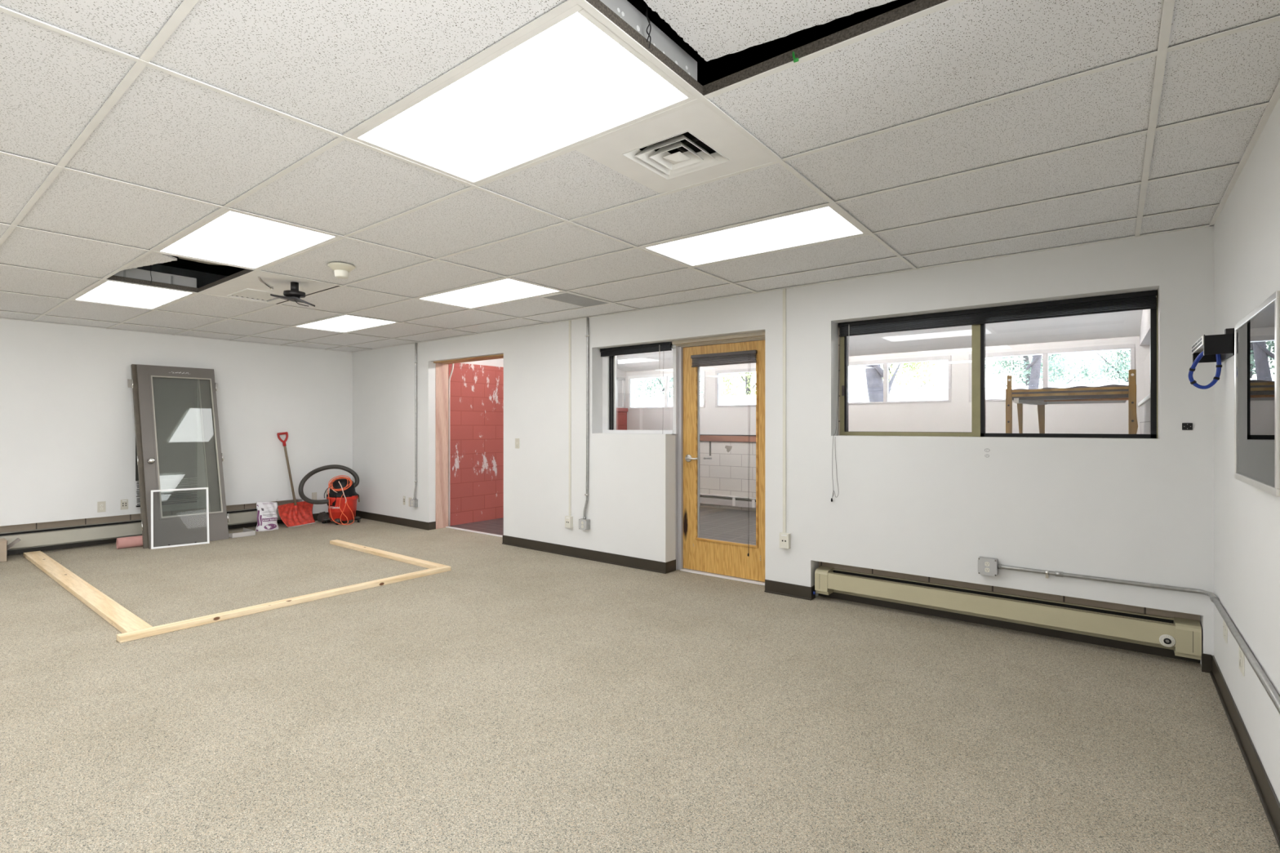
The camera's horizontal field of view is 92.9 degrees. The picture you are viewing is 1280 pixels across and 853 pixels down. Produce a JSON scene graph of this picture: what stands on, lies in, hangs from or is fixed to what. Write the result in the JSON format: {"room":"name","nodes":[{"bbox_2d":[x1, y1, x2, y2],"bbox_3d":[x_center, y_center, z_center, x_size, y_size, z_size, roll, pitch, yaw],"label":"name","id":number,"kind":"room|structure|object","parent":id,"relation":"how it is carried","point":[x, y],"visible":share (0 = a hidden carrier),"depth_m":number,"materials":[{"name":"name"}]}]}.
{"room":"empty office room","nodes":[
{"label":"empty office room","id":0,"kind":"room"},
{"bbox_2d":[0,499,297,533],"bbox_3d":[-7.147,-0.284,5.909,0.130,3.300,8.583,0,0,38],"label":"trim","id":1,"kind":"structure","parent":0,"point":[131,517],"depth_m":7.03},
{"bbox_2d":[0,263,352,526],"bbox_3d":[-7.027,-0.284,5.816,0.165,3.300,8.583,0,0,38],"label":"wall","id":2,"kind":"structure","parent":0,"point":[68,429],"depth_m":7.09,"materials":[{"name":"white paint"}]},
{"bbox_2d":[97,501,105,512],"bbox_3d":[-6.092,0.919,6.880,0.008,0.120,0.072,0,0,38],"label":"wall outlet","id":3,"kind":"object","parent":2,"relation":"attached to","point":[100,505],"visible":1,"depth_m":6.88,"materials":[{"name":"beige plastic"}]},
{"bbox_2d":[120,499,128,510],"bbox_3d":[-5.970,0.914,7.040,0.006,0.116,0.068,0,0,38],"label":"electrical outlet","id":4,"kind":"object","parent":2,"relation":"attached to","point":[124,503],"visible":1,"depth_m":7.04,"materials":[{"name":"beige plastic"}]},
{"bbox_2d":[0,502,290,551],"bbox_3d":[-6.986,1.207,5.858,0.158,0.218,7.000,0,0,38],"label":"baseboard heater","id":5,"kind":"object","parent":2,"relation":"attached to","point":[35,538],"visible":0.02,"depth_m":6.81,"materials":[{"name":"beige metal"}]},
{"bbox_2d":[7,520,283,555],"bbox_3d":[-7.062,1.329,5.898,0.006,0.075,7.070,0,0,38],"label":"trim","id":6,"kind":"structure","parent":2,"relation":"attached to","point":[254,524],"depth_m":6.83,"materials":[{"name":"brown plastic"}]},
{"bbox_2d":[312,511,328,520],"bbox_3d":[-4.547,1.315,8.873,0.008,0.102,0.713,0,0,38],"label":"baseboard","id":7,"kind":"structure","parent":2,"relation":"attached to","point":[314,515],"depth_m":8.73,"materials":[{"name":"brown plastic"}]},
{"bbox_2d":[156,0,915,275],"bbox_3d":[-3.241,-1.984,2.974,9.900,0.100,9.030,0,0,38],"label":"ceiling slab","id":8,"kind":"structure","parent":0,"point":[714,69],"depth_m":3.11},
{"bbox_2d":[448,358,626,525],"bbox_3d":[-1.508,-0.334,9.823,0.180,3.400,3.920,0,0,38],"label":"wall","id":9,"kind":"structure","parent":0,"point":[476,391],"depth_m":8.64,"materials":[{"name":"brick"}]},
{"bbox_2d":[435,363,448,528],"bbox_3d":[-2.657,0.269,8.117,0.055,2.194,0.195,0,0,38],"label":"trim","id":10,"kind":"structure","parent":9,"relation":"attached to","point":[441,369],"depth_m":8.09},
{"bbox_2d":[616,377,625,408],"bbox_3d":[-1.126,-0.604,10.299,0.080,0.560,2.700,0,0,38],"label":"window","id":11,"kind":"structure","parent":9,"relation":"in","point":[620,382],"depth_m":11.28,"materials":[{"name":"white glass"}]},
{"bbox_2d":[616,408,627,412],"bbox_3d":[-1.127,-0.289,10.294,0.205,0.070,2.690,0,0,38],"label":"trim","id":12,"kind":"structure","parent":9,"relation":"on","point":[623,410],"depth_m":11.16,"materials":[{"name":"paint"}]},
{"bbox_2d":[0,506,1279,852],"bbox_3d":[-1.932,1.416,4.598,9.780,0.100,13.100,0,0,38],"label":"floor","id":13,"kind":"structure","parent":0,"point":[509,699],"depth_m":2.84,"materials":[{"name":"carpet"}]},
{"bbox_2d":[0,537,21,562],"bbox_3d":[-6.565,1.262,6.029,0.216,0.209,0.585,0,0,38],"label":"cardboard box","id":14,"kind":"object","parent":13,"relation":"on","point":[4,547],"visible":1,"depth_m":6.10,"materials":[{"name":"cardboard"}]},
{"bbox_2d":[23,551,152,633],"bbox_3d":[-4.831,1.347,5.185,3.981,0.038,0.130,0,0,38],"label":"board","id":15,"kind":"object","parent":13,"relation":"on","point":[122,619],"visible":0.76,"depth_m":4.75,"materials":[{"name":"brown wood"}]},
{"bbox_2d":[115,535,142,548],"bbox_3d":[-5.575,1.306,6.976,0.120,0.120,0.646,0,0,41],"label":"paper roll","id":16,"kind":"object","parent":13,"relation":"on","point":[132,541],"visible":0.3,"depth_m":6.78,"materials":[{"name":"paper"}]},
{"bbox_2d":[127,364,221,548],"bbox_3d":[-5.488,0.331,7.189,0.534,2.087,0.815,0,0,38],"label":"interior door","id":17,"kind":"structure","parent":13,"relation":"on","point":[204,387],"depth_m":7.38,"materials":[{"name":"grey metal"}]},
{"bbox_2d":[135,377,197,506],"bbox_3d":[-5.696,0.166,7.326,0.030,1.570,0.600,0,0,38],"label":"door glass","id":18,"kind":"object","parent":17,"relation":"attached to","point":[175,398],"visible":0.71,"depth_m":7.38,"materials":[{"name":"clear glass"}]},
{"bbox_2d":[151,487,209,549],"bbox_3d":[-5.242,1.047,6.938,0.527,0.641,0.154,0,0,-40],"label":"screen frame","id":19,"kind":"object","parent":13,"relation":"on","point":[200,488],"visible":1,"depth_m":6.91,"materials":[{"name":"plastic"}]},
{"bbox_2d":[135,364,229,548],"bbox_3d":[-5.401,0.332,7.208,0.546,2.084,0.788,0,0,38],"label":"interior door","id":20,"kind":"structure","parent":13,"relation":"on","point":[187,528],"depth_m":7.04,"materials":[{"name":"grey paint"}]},
{"bbox_2d":[228,528,255,537],"bbox_3d":[-5.015,1.339,7.588,0.375,0.055,0.250,0,0,38],"label":"metal tray","id":21,"kind":"object","parent":13,"relation":"on","point":[246,532],"visible":0.98,"depth_m":7.51,"materials":[{"name":"metal"}]},
{"bbox_2d":[255,498,278,531],"bbox_3d":[-4.872,1.168,7.949,0.164,0.395,0.283,0,0,38],"label":"sack","id":22,"kind":"object","parent":13,"relation":"on","point":[267,517],"visible":1,"depth_m":7.92,"materials":[{"name":"white plastic"}]},
{"bbox_2d":[116,565,451,643],"bbox_3d":[-2.554,1.347,4.800,0.082,0.038,2.423,0,0,38],"label":"board","id":23,"kind":"object","parent":13,"relation":"on","point":[153,631],"visible":1,"depth_m":4.50,"materials":[{"name":"brown wood"}]},
{"bbox_2d":[276,431,315,527],"bbox_3d":[-4.699,0.728,8.344,0.344,1.282,0.514,0,0,38],"label":"snow shovel","id":24,"kind":"object","parent":13,"relation":"on","point":[295,513],"visible":0.99,"depth_m":8.35,"materials":[{"name":"red plastic"}]},
{"bbox_2d":[293,505,297,515],"bbox_3d":[-4.732,1.171,8.363,0.064,0.148,0.042,0,0,38],"label":"socket","id":25,"kind":"object","parent":24,"relation":"attached to","point":[295,507],"depth_m":8.35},
{"bbox_2d":[316,511,330,522],"bbox_3d":[-4.469,1.294,8.575,0.145,0.145,0.132,0,0,0],"label":"vacuum nozzle","id":26,"kind":"object","parent":13,"relation":"on","point":[323,514],"visible":0.74,"depth_m":8.55,"materials":[{"name":"black plastic"}]},
{"bbox_2d":[297,464,361,524],"bbox_3d":[-4.312,0.957,8.477,0.767,0.819,0.420,0,0,-34],"label":"shop vacuum","id":27,"kind":"object","parent":13,"relation":"on","point":[350,494],"visible":0.98,"depth_m":8.43,"materials":[{"name":"red plastic"}]},
{"bbox_2d":[327,475,354,524],"bbox_3d":[-4.127,1.028,8.414,0.361,0.668,0.190,0,0,-6],"label":"extension cord","id":28,"kind":"object","parent":27,"relation":"on","point":[339,477],"visible":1,"depth_m":8.36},
{"bbox_2d":[329,539,445,568],"bbox_3d":[-2.715,1.347,6.401,2.126,0.038,0.088,0,0,38],"label":"board","id":29,"kind":"object","parent":13,"relation":"on","point":[406,559],"visible":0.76,"depth_m":6.30,"materials":[{"name":"brown wood"}]},
{"bbox_2d":[448,363,453,526],"bbox_3d":[-2.554,0.245,8.233,0.078,2.241,0.024,0,0,2],"label":"conduit","id":30,"kind":"object","parent":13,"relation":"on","point":[452,368],"visible":0.94,"depth_m":8.22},
{"bbox_2d":[445,526,502,537],"bbox_3d":[-1.998,1.360,7.701,1.495,0.012,0.045,0,0,38],"label":"trim","id":31,"kind":"structure","parent":13,"relation":"on","point":[460,529],"depth_m":7.76,"materials":[{"name":"metal"}]},
{"bbox_2d":[1005,369,1137,434],"bbox_3d":[3.917,0.468,5.503,0.874,1.797,1.502,0,0,38],"label":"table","id":32,"kind":"object","parent":13,"relation":"on","point":[1110,393],"visible":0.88,"depth_m":5.00,"materials":[{"name":"brown wood"}]},
{"bbox_2d":[0,0,1279,352],"bbox_3d":[-3.215,-1.123,2.861,9.480,0.044,8.583,0,0,38],"label":"ceiling","id":33,"kind":"structure","parent":0,"point":[948,131],"depth_m":2.48,"materials":[{"name":"tile"}]},
{"bbox_2d":[71,267,196,309],"bbox_3d":[-4.339,-1.166,5.198,1.189,0.124,0.586,0,0,38],"label":"ceiling light","id":34,"kind":"object","parent":33,"relation":"attached to","point":[109,292],"visible":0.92,"depth_m":5.07,"materials":[{"name":"white"}]},
{"bbox_2d":[75,280,190,308],"bbox_3d":[-4.339,-1.112,5.198,1.139,0.006,0.538,0,0,38],"label":"diffuser","id":35,"kind":"object","parent":34,"relation":"attached to","point":[109,292],"depth_m":5.17,"materials":[{"name":"white"}]},
{"bbox_2d":[120,252,177,271],"bbox_3d":[-3.509,-1.133,4.287,1.180,0.024,0.217,0,0,38],"label":"tile","id":36,"kind":"structure","parent":33,"relation":"on","point":[153,258],"depth_m":4.14,"materials":[{"name":"tile"}]},
{"bbox_2d":[177,256,228,266],"bbox_3d":[-2.998,-1.179,4.232,0.315,0.060,0.475,0,0,38],"label":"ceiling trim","id":37,"kind":"structure","parent":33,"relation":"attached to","point":[196,260],"depth_m":4.29,"materials":[{"name":"metal"}]},
{"bbox_2d":[154,208,340,269],"bbox_3d":[-2.410,-1.166,3.703,1.226,0.124,0.586,0,0,38],"label":"ceiling light","id":38,"kind":"object","parent":33,"relation":"attached to","point":[232,237],"visible":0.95,"depth_m":3.64,"materials":[{"name":"white"}]},
{"bbox_2d":[202,271,336,303],"bbox_3d":[-3.019,-1.082,4.926,1.207,0.068,0.579,0,0,38],"label":"tile","id":39,"kind":"object","parent":33,"relation":"in","point":[250,286],"depth_m":4.87,"materials":[{"name":"tile"}]},
{"bbox_2d":[270,281,315,306],"bbox_3d":[-2.680,-1.009,4.691,0.309,0.188,0.152,0,0,0],"label":"ceiling fan","id":40,"kind":"object","parent":33,"relation":"attached to","point":[294,295],"visible":1,"depth_m":4.66,"materials":[{"name":"black metal"}]},
{"bbox_2d":[327,262,355,279],"bbox_3d":[-2.056,-1.060,4.187,0.170,0.085,0.170,0,0,38],"label":"smoke detector","id":41,"kind":"object","parent":33,"relation":"attached to","point":[341,270],"visible":1,"depth_m":4.15,"materials":[{"name":"plastic"}]},
{"bbox_2d":[294,315,397,333],"bbox_3d":[-3.221,-1.166,6.641,1.187,0.124,0.586,0,0,38],"label":"ceiling light","id":42,"kind":"object","parent":33,"relation":"attached to","point":[343,323],"visible":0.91,"depth_m":6.62,"materials":[{"name":"white"}]},
{"bbox_2d":[417,277,560,308],"bbox_3d":[-1.292,-1.166,5.145,1.226,0.124,0.586,0,0,38],"label":"ceiling light","id":43,"kind":"object","parent":33,"relation":"attached to","point":[505,290],"visible":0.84,"depth_m":5.13,"materials":[{"name":"white"}]},
{"bbox_2d":[348,0,697,185],"bbox_3d":[-0.461,-1.166,2.192,1.208,0.124,0.586,0,0,38],"label":"ceiling light","id":44,"kind":"object","parent":33,"relation":"attached to","point":[569,82],"visible":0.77,"depth_m":2.08,"materials":[{"name":"white"}]},
{"bbox_2d":[541,292,611,307],"bbox_3d":[-0.557,-1.104,5.341,0.319,0.008,0.564,0,0,38],"label":"ceiling vent","id":45,"kind":"object","parent":33,"relation":"in","point":[564,297],"visible":1,"depth_m":5.33,"materials":[{"name":"metal"}]},
{"bbox_2d":[645,3,651,48],"bbox_3d":[0.021,-1.374,1.789,0.026,0.520,0.015,0,0,-21],"label":"wire","id":46,"kind":"object","parent":33,"relation":"attached to","point":[646,5],"visible":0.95,"depth_m":1.79,"materials":[{"name":"black metal"}]},
{"bbox_2d":[575,102,775,193],"bbox_3d":[0.158,-1.171,2.481,0.605,0.173,0.607,0,0,38],"label":"ceiling vent","id":47,"kind":"object","parent":33,"relation":"in","point":[692,144],"visible":0.92,"depth_m":2.47,"materials":[{"name":"metal"}]},
{"bbox_2d":[640,204,867,266],"bbox_3d":[0.657,-1.166,3.634,1.208,0.124,0.586,0,0,38],"label":"ceiling light","id":48,"kind":"object","parent":33,"relation":"attached to","point":[826,223],"visible":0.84,"depth_m":3.59,"materials":[{"name":"white"}]},
{"bbox_2d":[643,0,894,61],"bbox_3d":[0.497,-1.171,1.415,1.148,0.109,0.645,0,0,38],"label":"tile","id":49,"kind":"structure","parent":33,"relation":"on","point":[713,28],"depth_m":1.75,"materials":[{"name":"tile"}]},
{"bbox_2d":[791,51,799,62],"bbox_3d":[0.466,-1.116,1.836,0.016,0.045,0.035,0,0,-16],"label":"tie","id":50,"kind":"object","parent":33,"relation":"hanging from","point":[795,60],"visible":1,"depth_m":1.83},
{"bbox_2d":[352,226,1213,666],"bbox_3d":[-0.568,-0.284,6.341,9.800,3.300,0.162,0,0,38],"label":"wall","id":51,"kind":"structure","parent":0,"point":[1131,509],"depth_m":4.46,"materials":[{"name":"white paint"}]},
{"bbox_2d":[355,510,435,530],"bbox_3d":[-3.512,1.315,8.584,1.983,0.102,0.115,0,0,38],"label":"baseboard","id":52,"kind":"structure","parent":51,"relation":"attached to","point":[384,518],"depth_m":8.37,"materials":[{"name":"brown plastic"}]},
{"bbox_2d":[409,498,417,506],"bbox_3d":[-3.009,1.031,8.091,0.100,0.100,0.063,0,0,38],"label":"outlet box","id":53,"kind":"object","parent":51,"relation":"attached to","point":[413,503],"visible":1,"depth_m":8.07,"materials":[{"name":"metal"}]},
{"bbox_2d":[413,342,417,499],"bbox_3d":[-2.991,-0.060,8.088,0.046,2.082,0.040,0,0,38],"label":"conduit","id":54,"kind":"object","parent":51,"relation":"attached to","point":[415,344],"visible":1,"depth_m":8.08,"materials":[{"name":"metal"}]},
{"bbox_2d":[433,354,503,364],"bbox_3d":[-2.055,-0.840,7.632,1.600,0.032,0.225,0,0,38],"label":"trim","id":55,"kind":"structure","parent":51,"relation":"attached to","point":[499,356],"depth_m":7.63,"materials":[{"name":"wood"}]},
{"bbox_2d":[515,438,519,448],"bbox_3d":[-1.388,0.201,6.867,0.070,0.114,0.013,0,0,38],"label":"light switch","id":56,"kind":"object","parent":51,"relation":"attached to","point":[517,440],"visible":1,"depth_m":6.87,"materials":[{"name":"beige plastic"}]},
{"bbox_2d":[564,515,573,528],"bbox_3d":[-0.742,1.006,6.347,0.080,0.120,0.043,0,0,38],"label":"phone jack","id":57,"kind":"object","parent":51,"relation":"attached to","point":[568,519],"visible":1,"depth_m":6.33,"materials":[{"name":"beige plastic"}]},
{"bbox_2d":[568,320,571,515],"bbox_3d":[-0.733,-0.077,6.359,0.026,2.046,0.012,0,0,38],"label":"cable raceway","id":58,"kind":"object","parent":51,"relation":"attached to","point":[570,321],"visible":1,"depth_m":6.35,"materials":[{"name":"beige plastic"}]},
{"bbox_2d":[578,518,590,530],"bbox_3d":[-0.567,1.006,6.198,0.107,0.107,0.063,0,0,38],"label":"outlet box","id":59,"kind":"object","parent":51,"relation":"attached to","point":[584,524],"visible":1,"depth_m":6.17,"materials":[{"name":"metal"}]},
{"bbox_2d":[582,317,589,519],"bbox_3d":[-0.550,-0.074,6.195,0.063,2.054,0.042,0,0,38],"label":"conduit","id":60,"kind":"object","parent":51,"relation":"attached to","point":[587,335],"visible":1,"depth_m":6.18,"materials":[{"name":"metal"}]},
{"bbox_2d":[502,535,675,573],"bbox_3d":[-0.626,1.315,6.376,2.310,0.102,0.178,0,0,38],"label":"baseboard","id":61,"kind":"structure","parent":51,"relation":"attached to","point":[606,557],"depth_m":6.15,"materials":[{"name":"brown plastic"}]},
{"bbox_2d":[602,344,677,435],"bbox_3d":[-0.024,-0.348,6.023,0.918,0.871,0.130,0,0,38],"label":"window","id":62,"kind":"structure","parent":51,"relation":"in","point":[609,363],"depth_m":6.25,"materials":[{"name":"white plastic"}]},
{"bbox_2d":[600,342,672,384],"bbox_3d":[-0.072,-0.123,5.975,0.885,1.331,0.091,0,0,38],"label":"window blind","id":63,"kind":"object","parent":62,"relation":"attached to","point":[665,346],"visible":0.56,"depth_m":5.96,"materials":[{"name":"black plastic"}]},
{"bbox_2d":[675,346,683,569],"bbox_3d":[0.761,0.291,5.487,1.050,2.150,0.115,0,0,38],"label":"trim","id":64,"kind":"structure","parent":51,"relation":"attached to","point":[679,437],"depth_m":5.75,"materials":[{"name":"metal"}]},
{"bbox_2d":[671,331,764,347],"bbox_3d":[0.755,-0.767,5.450,1.015,0.050,0.180,0,0,38],"label":"trim","id":65,"kind":"structure","parent":51,"relation":"attached to","point":[753,336],"depth_m":5.41,"materials":[{"name":"wood"}]},
{"bbox_2d":[680,568,764,585],"bbox_3d":[0.776,1.361,5.481,0.930,0.010,0.105,0,0,38],"label":"threshold","id":66,"kind":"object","parent":51,"relation":"attached to","point":[714,575],"depth_m":5.46,"materials":[{"name":"metal"}]},
{"bbox_2d":[683,340,764,582],"bbox_3d":[0.773,0.305,5.478,0.920,2.086,0.130,0,0,38],"label":"door","id":67,"kind":"structure","parent":51,"relation":"in","point":[707,555],"depth_m":5.58,"materials":[{"name":"brown wood"}]},
{"bbox_2d":[690,350,757,556],"bbox_3d":[0.740,0.241,5.456,0.665,1.791,0.041,0,0,38],"label":"window blind","id":68,"kind":"object","parent":67,"relation":"attached to","point":[748,356],"visible":1,"depth_m":5.41,"materials":[{"name":"black plastic"}]},
{"bbox_2d":[782,288,786,533],"bbox_3d":[1.162,-0.119,4.891,0.026,1.961,0.012,0,0,38],"label":"cable raceway","id":69,"kind":"object","parent":51,"relation":"attached to","point":[784,290],"visible":1,"depth_m":4.88,"materials":[{"name":"beige plastic"}]},
{"bbox_2d":[779,532,791,549],"bbox_3d":[1.162,0.921,4.871,0.080,0.120,0.043,0,0,38],"label":"phone jack","id":70,"kind":"object","parent":51,"relation":"attached to","point":[784,538],"visible":1,"depth_m":4.85,"materials":[{"name":"beige plastic"}]},
{"bbox_2d":[977,556,998,576],"bbox_3d":[2.283,0.923,3.989,0.110,0.110,0.063,0,0,38],"label":"outlet box","id":71,"kind":"object","parent":51,"relation":"attached to","point":[986,566],"visible":1,"depth_m":3.97,"materials":[{"name":"metal"}]},
{"bbox_2d":[839,292,1158,439],"bbox_3d":[2.330,-0.355,4.204,1.912,0.882,0.100,0,0,38],"label":"window","id":72,"kind":"structure","parent":51,"relation":"in","point":[978,331],"depth_m":4.19,"materials":[{"name":"brown metal"}]},
{"bbox_2d":[831,289,1157,502],"bbox_3d":[2.264,-0.110,4.129,1.909,1.384,0.178,0,0,38],"label":"window blind","id":73,"kind":"object","parent":72,"relation":"attached to","point":[1140,300],"visible":1,"depth_m":4.08,"materials":[{"name":"black plastic"}]},
{"bbox_2d":[813,565,1201,660],"bbox_3d":[2.285,1.222,4.131,2.246,0.198,0.147,0,0,38],"label":"baseboard heater","id":74,"kind":"object","parent":51,"relation":"attached to","point":[1183,636],"visible":1,"depth_m":3.94,"materials":[{"name":"beige metal"}]},
{"bbox_2d":[818,592,1199,662],"bbox_3d":[2.331,1.329,4.195,2.264,0.075,0.010,0,0,38],"label":"trim","id":75,"kind":"structure","parent":51,"relation":"attached to","point":[1164,652],"depth_m":4.04,"materials":[{"name":"brown plastic"}]},
{"bbox_2d":[1182,422,1192,430],"bbox_3d":[3.071,0.005,3.412,0.044,0.040,0.009,0,0,38],"label":"wall plate","id":76,"kind":"object","parent":51,"relation":"attached to","point":[1185,426],"visible":1,"depth_m":3.41,"materials":[{"name":"black plastic"}]},
{"bbox_2d":[1201,653,1212,673],"bbox_3d":[3.135,1.315,3.364,0.042,0.102,0.008,0,0,38],"label":"baseboard","id":77,"kind":"structure","parent":51,"relation":"attached to","point":[1206,660],"depth_m":3.36,"materials":[{"name":"brown plastic"}]},
{"bbox_2d":[764,579,815,600],"bbox_3d":[1.206,1.315,4.903,0.398,0.102,0.093,0,0,38],"label":"baseboard","id":78,"kind":"structure","parent":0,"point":[792,590],"depth_m":4.86,"materials":[{"name":"brown plastic"}]},
{"bbox_2d":[616,309,1142,378],"bbox_3d":[1.599,-1.409,7.694,7.900,1.009,4.440,0,0,38],"label":"ceiling","id":79,"kind":"structure","parent":0,"point":[1125,323],"depth_m":7.38,"materials":[{"name":"white paint"}]},
{"bbox_2d":[625,336,1150,511],"bbox_3d":[2.704,0.066,9.120,8.100,2.600,0.170,0,0,38],"label":"wall","id":80,"kind":"structure","parent":0,"point":[955,415],"depth_m":8.29,"materials":[{"name":"paint"}]},
{"bbox_2d":[627,371,705,408],"bbox_3d":[0.458,-0.613,10.808,1.664,0.613,0.075,0,0,38],"label":"window","id":81,"kind":"structure","parent":80,"relation":"in","point":[666,376],"depth_m":10.80,"materials":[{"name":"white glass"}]},
{"bbox_2d":[699,493,755,508],"bbox_3d":[2.586,1.234,9.049,6.800,0.165,0.077,0,0,38],"label":"baseboard heater","id":82,"kind":"object","parent":80,"relation":"attached to","point":[736,501],"visible":0.12,"depth_m":9.92,"materials":[{"name":"metal"}]},
{"bbox_2d":[699,435,755,442],"bbox_3d":[2.666,0.213,9.030,7.350,0.095,0.060,0,0,38],"label":"trim","id":83,"kind":"structure","parent":80,"relation":"attached to","point":[709,438],"depth_m":9.95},
{"bbox_2d":[699,434,755,435],"bbox_3d":[2.668,0.159,9.032,7.350,0.015,0.075,0,0,38],"label":"trim","id":84,"kind":"structure","parent":80,"relation":"attached to","point":[700,434],"depth_m":10.03,"materials":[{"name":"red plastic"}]},
{"bbox_2d":[715,368,755,407],"bbox_3d":[1.940,-0.613,9.659,1.674,0.613,0.075,0,0,38],"label":"window","id":85,"kind":"structure","parent":80,"relation":"in","point":[747,370],"depth_m":10.05,"materials":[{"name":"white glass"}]},
{"bbox_2d":[848,355,951,404],"bbox_3d":[3.433,-0.613,8.501,1.674,0.613,0.075,0,0,38],"label":"window","id":86,"kind":"structure","parent":80,"relation":"in","point":[886,366],"depth_m":8.40,"materials":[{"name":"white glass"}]},
{"bbox_2d":[968,343,1134,401],"bbox_3d":[4.913,-0.613,7.354,1.659,0.613,0.075,0,0,38],"label":"window","id":87,"kind":"structure","parent":80,"relation":"in","point":[1045,353],"depth_m":7.32,"materials":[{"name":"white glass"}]},
{"bbox_2d":[1139,309,1150,434],"bbox_3d":[4.455,-0.334,5.201,0.170,3.400,3.920,0,0,38],"label":"wall","id":88,"kind":"structure","parent":0,"point":[1144,335],"depth_m":5.73,"materials":[{"name":"paint"}]},
{"bbox_2d":[1137,393,1150,406],"bbox_3d":[4.762,-0.232,5.608,0.185,0.035,2.900,0,0,38],"label":"trim","id":89,"kind":"structure","parent":88,"relation":"attached to","point":[1147,398],"depth_m":5.51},
{"bbox_2d":[1213,97,1279,803],"bbox_3d":[0.578,-0.284,-0.080,0.120,3.300,8.582,0,0,38],"label":"wall","id":90,"kind":"structure","parent":0,"point":[1246,229],"depth_m":2.53,"materials":[{"name":"white paint"}]},
{"bbox_2d":[997,564,1279,714],"bbox_3d":[1.471,0.920,2.012,1.034,0.070,4.184,0,0,38],"label":"conduit","id":91,"kind":"object","parent":90,"relation":"attached to","point":[1273,694],"visible":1,"depth_m":3.19,"materials":[{"name":"metal"}]},
{"bbox_2d":[1191,328,1234,363],"bbox_3d":[2.821,-0.385,3.001,0.110,0.122,0.500,0,0,38],"label":"bracket","id":92,"kind":"object","parent":90,"relation":"attached to","point":[1223,344],"visible":0.98,"depth_m":2.83,"materials":[{"name":"black plastic"}]},
{"bbox_2d":[1188,351,1222,389],"bbox_3d":[2.798,-0.289,3.004,0.126,0.212,0.147,0,0,38],"label":"cable bundle","id":93,"kind":"object","parent":92,"relation":"hanging from","point":[1218,366],"visible":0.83,"depth_m":3.03,"materials":[{"name":"blue plastic"}]},
{"bbox_2d":[1222,619,1227,643],"bbox_3d":[2.880,0.998,2.993,0.006,0.118,0.108,0,0,38],"label":"wall outlet","id":94,"kind":"object","parent":90,"relation":"attached to","point":[1224,626],"visible":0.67,"depth_m":2.99,"materials":[{"name":"beige plastic"}]},
{"bbox_2d":[1239,647,1244,676],"bbox_3d":[2.591,1.004,2.620,0.008,0.118,0.108,0,0,38],"label":"wall outlet","id":95,"kind":"object","parent":90,"relation":"attached to","point":[1242,657],"visible":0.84,"depth_m":2.60,"materials":[{"name":"beige plastic"}]},
{"bbox_2d":[1209,655,1279,848],"bbox_3d":[0.521,1.315,-0.041,0.018,0.102,8.575,0,0,38],"label":"baseboard","id":96,"kind":"structure","parent":90,"relation":"attached to","point":[1270,803],"depth_m":2.42,"materials":[{"name":"brown plastic"}]},
{"bbox_2d":[1234,290,1279,497],"bbox_3d":[2.197,-0.097,2.147,0.050,0.626,0.795,0,0,38],"label":"display case","id":97,"kind":"object","parent":90,"relation":"attached to","point":[1257,335],"visible":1,"depth_m":2.08,"materials":[{"name":"silver metal"}]},
{"label":"outside","id":98,"kind":"structure","parent":0,"visible":0},
{"bbox_3d":[30.314,1.551,39.106,120.000,0.130,81.040,0,0,38],"label":"ground","id":99,"kind":"structure","parent":98,"visible":0},
{"bbox_2d":[634,373,737,399],"bbox_3d":[1.379,-1.849,28.548,6.588,6.708,6.817,0,0,38],"label":"tree","id":100,"kind":"object","parent":99,"relation":"on","point":[655,380],"visible":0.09,"depth_m":28.00,"materials":[{"name":"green plant"}]},
{"bbox_2d":[701,372,755,395],"bbox_3d":[4.346,-1.857,24.285,4.243,6.706,4.185,0,0,24],"label":"tree","id":101,"kind":"object","parent":99,"relation":"on","point":[748,389],"visible":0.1,"depth_m":23.89,"materials":[{"name":"green plant"}]},
{"bbox_2d":[634,382,1128,407],"bbox_3d":[8.179,0.241,18.712,70.000,2.650,0.600,0,0,38],"label":"wall","id":102,"kind":"structure","parent":99,"relation":"on","point":[991,393],"depth_m":18.47,"materials":[{"name":"paint"}]},
{"bbox_2d":[865,363,900,401],"bbox_3d":[5.106,-1.531,12.940,2.465,6.051,2.793,0,0,38],"label":"tree","id":103,"kind":"object","parent":99,"relation":"on","point":[874,373],"visible":0.02,"depth_m":12.82,"materials":[{"name":"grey plant"}]},
{"bbox_2d":[860,360,946,390],"bbox_3d":[9.732,-1.825,22.902,4.965,6.654,3.714,0,0,-13],"label":"tree","id":104,"kind":"object","parent":99,"relation":"on","point":[916,367],"visible":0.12,"depth_m":22.72,"materials":[{"name":"green plant"}]},
{"bbox_2d":[1025,355,1041,389],"bbox_3d":[7.677,-1.615,12.324,1.574,6.206,1.820,0,0,38],"label":"tree","id":105,"kind":"object","parent":99,"relation":"on","point":[1035,366],"visible":0.02,"depth_m":12.14,"materials":[{"name":"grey plant"}]},
{"bbox_2d":[985,352,1111,386],"bbox_3d":[12.184,-1.627,19.022,4.775,6.247,3.856,0,0,9],"label":"tree","id":106,"kind":"object","parent":99,"relation":"on","point":[1060,372],"visible":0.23,"depth_m":18.36,"materials":[{"name":"green plant"}]},
{"bbox_2d":[1053,349,1130,384],"bbox_3d":[20.176,-1.907,24.946,4.606,6.826,5.562,0,0,-3],"label":"tree","id":107,"kind":"object","parent":99,"relation":"on","point":[1121,366],"visible":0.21,"depth_m":24.83,"materials":[{"name":"green plant"}]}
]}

